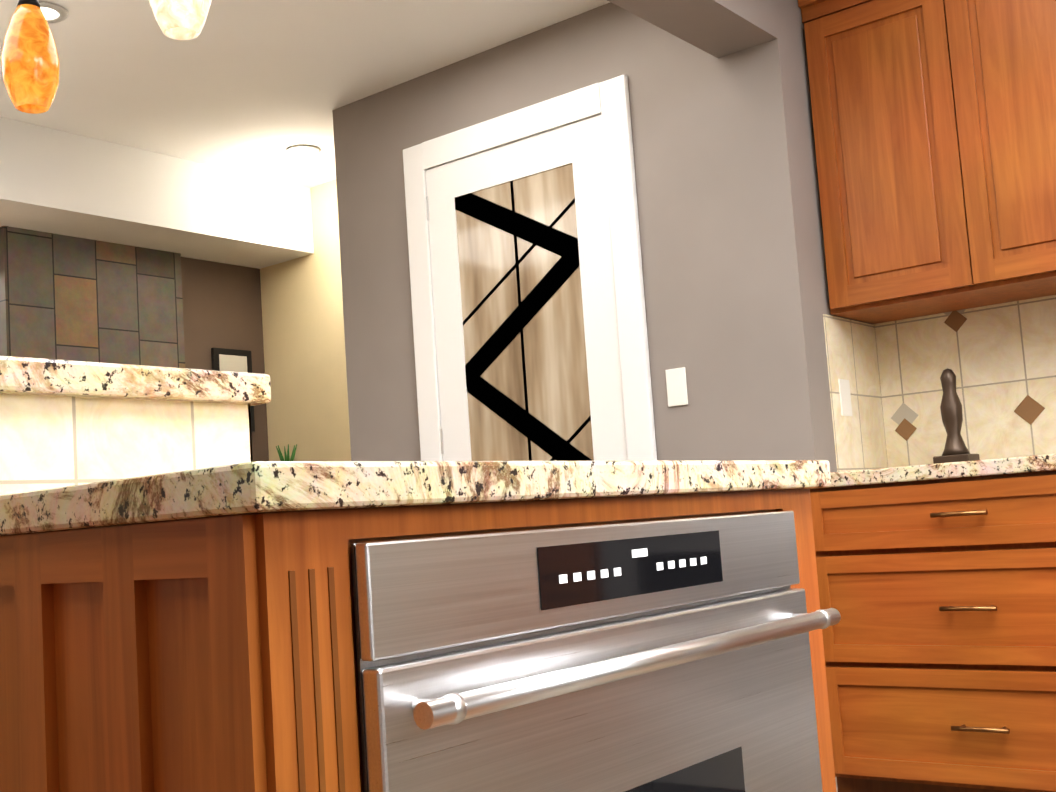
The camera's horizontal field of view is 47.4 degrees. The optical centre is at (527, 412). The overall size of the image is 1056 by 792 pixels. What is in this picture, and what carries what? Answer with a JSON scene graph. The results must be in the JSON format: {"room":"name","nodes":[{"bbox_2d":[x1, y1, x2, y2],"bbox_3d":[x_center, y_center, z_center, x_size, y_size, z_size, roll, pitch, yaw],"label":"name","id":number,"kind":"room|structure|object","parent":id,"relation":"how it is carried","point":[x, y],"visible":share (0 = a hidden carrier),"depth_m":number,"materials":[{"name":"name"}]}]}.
{"room":"kitchen","nodes":[
{"label":"kitchen","id":0,"kind":"room"},
{"bbox_2d":[0,226,184,367],"bbox_3d":[-1.913,0.352,5.215,0.300,2.180,0.850,-8,-7,38],"label":"wall column","id":1,"kind":"structure","parent":0,"point":[63,297],"depth_m":5.16,"materials":[{"name":"tile"}]},
{"bbox_2d":[0,117,313,268],"bbox_3d":[-2.195,-0.825,5.880,2.000,0.319,2.950,-8,-7,38],"label":"soffit","id":2,"kind":"structure","parent":0,"point":[54,181],"depth_m":5.08,"materials":[{"name":"white paint"}]},
{"bbox_2d":[181,257,268,461],"bbox_3d":[-1.462,0.368,5.719,0.120,2.180,0.500,-8,-7,38],"label":"wall","id":3,"kind":"structure","parent":0,"point":[222,306],"depth_m":5.78,"materials":[{"name":"brown paint"}]},
{"bbox_2d":[211,348,254,431],"bbox_3d":[-1.422,-0.029,5.723,0.020,0.553,0.280,-8,-7,38],"label":"framed picture","id":4,"kind":"object","parent":3,"relation":"attached to","point":[232,360],"visible":0.25,"depth_m":5.76,"materials":[{"name":"black"}]},
{"bbox_2d":[0,0,609,187],"bbox_3d":[-0.282,-1.579,1.291,9.000,0.080,15.000,-8,-7,38],"label":"ceiling","id":5,"kind":"structure","parent":0,"point":[256,87],"depth_m":4.24,"materials":[{"name":"white paint"}]},
{"bbox_2d":[1,0,59,113],"bbox_3d":[-1.104,-1.007,2.650,0.120,0.696,0.120,-8,-7,38],"label":"pendant light","id":6,"kind":"object","parent":5,"relation":"hanging from","point":[30,62],"visible":1,"depth_m":2.59,"materials":[{"name":"orange glass"}]},
{"bbox_2d":[16,1,67,22],"bbox_3d":[-1.495,-1.229,3.698,0.148,0.007,0.148,-3,-5,-7],"label":"recessed light","id":7,"kind":"object","parent":5,"relation":"in","point":[54,13],"depth_m":3.70,"materials":[{"name":"grey"}]},
{"bbox_2d":[149,0,210,39],"bbox_3d":[-0.682,-1.066,2.317,0.120,0.696,0.120,-8,-7,38],"label":"pendant light","id":8,"kind":"object","parent":5,"relation":"hanging from","point":[181,19],"visible":1,"depth_m":2.26,"materials":[{"name":"yellow glass"}]},
{"bbox_2d":[286,145,320,156],"bbox_3d":[-0.970,-1.127,5.188,0.148,0.007,0.148,-7,-6,29],"label":"recessed light","id":9,"kind":"object","parent":5,"relation":"in","point":[297,150],"depth_m":5.18,"materials":[{"name":"grey"}]},
{"bbox_2d":[260,180,350,460],"bbox_3d":[-0.783,0.150,5.597,1.378,2.500,0.140,-8,-7,38],"label":"wall","id":10,"kind":"structure","parent":0,"point":[304,346],"depth_m":5.73,"materials":[{"name":"beige paint"}]},
{"bbox_2d":[332,0,872,472],"bbox_3d":[0.522,-0.029,4.618,1.900,2.500,1.500,-8,-7,38],"label":"wall","id":11,"kind":"structure","parent":0,"point":[736,292],"depth_m":3.71,"materials":[{"name":"grey paint"}]},
{"bbox_2d":[426,114,626,460],"bbox_3d":[-0.012,0.132,4.031,0.793,2.129,0.066,-8,-7,38],"label":"pantry door","id":12,"kind":"structure","parent":11,"relation":"in","point":[527,347],"depth_m":4.07,"materials":[{"name":"white wood"}]},
{"bbox_2d":[403,75,656,460],"bbox_3d":[0.003,0.085,4.052,0.991,2.240,0.023,-8,-7,38],"label":"door frame","id":13,"kind":"structure","parent":11,"relation":"attached to","point":[608,100],"depth_m":3.94,"materials":[{"name":"white"}]},
{"bbox_2d":[665,367,687,406],"bbox_3d":[0.459,-0.078,3.706,0.070,0.116,0.006,-8,-7,38],"label":"switch plate","id":14,"kind":"object","parent":11,"relation":"attached to","point":[676,383],"visible":1,"depth_m":3.70,"materials":[{"name":"white plastic"}]},
{"bbox_2d":[823,314,887,471],"bbox_3d":[1.012,-0.051,3.692,0.008,0.475,0.380,-8,-7,38],"label":"backsplash","id":15,"kind":"structure","parent":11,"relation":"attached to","point":[856,398],"depth_m":3.68,"materials":[{"name":"white tile"}]},
{"bbox_2d":[607,0,801,57],"bbox_3d":[-2.339,-1.381,-0.149,0.200,0.299,10.200,-8,-7,38],"label":"header beam","id":16,"kind":"structure","parent":0,"point":[718,28],"depth_m":3.40,"materials":[{"name":"grey paint"}]},
{"bbox_2d":[873,295,1055,467],"bbox_3d":[3.172,-0.419,2.329,5.140,2.500,0.150,-8,-7,38],"label":"tiled wall","id":17,"kind":"structure","parent":0,"point":[999,360],"depth_m":3.65,"materials":[{"name":"beige tile"}]},
{"bbox_2d":[798,0,1055,323],"bbox_3d":[1.317,-0.852,3.478,0.919,1.030,0.379,-8,-7,38],"label":"upper cabinet","id":18,"kind":"object","parent":17,"relation":"attached to","point":[934,124],"visible":1,"depth_m":3.41,"materials":[{"name":"brown wood"}]},
{"bbox_3d":[2.521,0.829,1.412,11.300,0.060,3.980,-8,-7,38],"label":"floor","id":19,"kind":"structure","parent":0,"visible":0},
{"bbox_2d":[0,355,840,791],"bbox_3d":[-1.438,0.663,2.722,4.172,1.043,1.183,-8,-7,38],"label":"kitchen island","id":20,"kind":"object","parent":19,"relation":"on","point":[194,597],"visible":1,"depth_m":1.16,"materials":[{"name":"brown wood"}]},
{"bbox_2d":[810,454,1055,791],"bbox_3d":[1.310,0.588,3.234,0.893,0.915,0.683,-8,-7,38],"label":"base cabinet","id":21,"kind":"object","parent":19,"relation":"on","point":[937,585],"visible":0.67,"depth_m":3.05,"materials":[{"name":"brown wood"}]},
{"bbox_2d":[933,368,979,463],"bbox_3d":[1.214,0.012,3.440,0.100,0.279,0.100,-8,-7,38],"label":"figurine","id":22,"kind":"object","parent":21,"relation":"on","point":[955,449],"visible":0.88,"depth_m":3.42,"materials":[{"name":"brown"}]},
{"bbox_3d":[-1.124,0.956,5.431,0.627,0.914,0.485,-8,-7,38],"label":"cabinet","id":23,"kind":"object","parent":19,"relation":"on","visible":0},
{"bbox_2d":[276,444,296,460],"bbox_3d":[-1.113,0.329,5.584,0.240,0.356,0.240,-8,-7,38],"label":"plant","id":24,"kind":"object","parent":23,"relation":"on","point":[287,457],"visible":0.19,"depth_m":5.59,"materials":[{"name":"green plant"}]}
]}

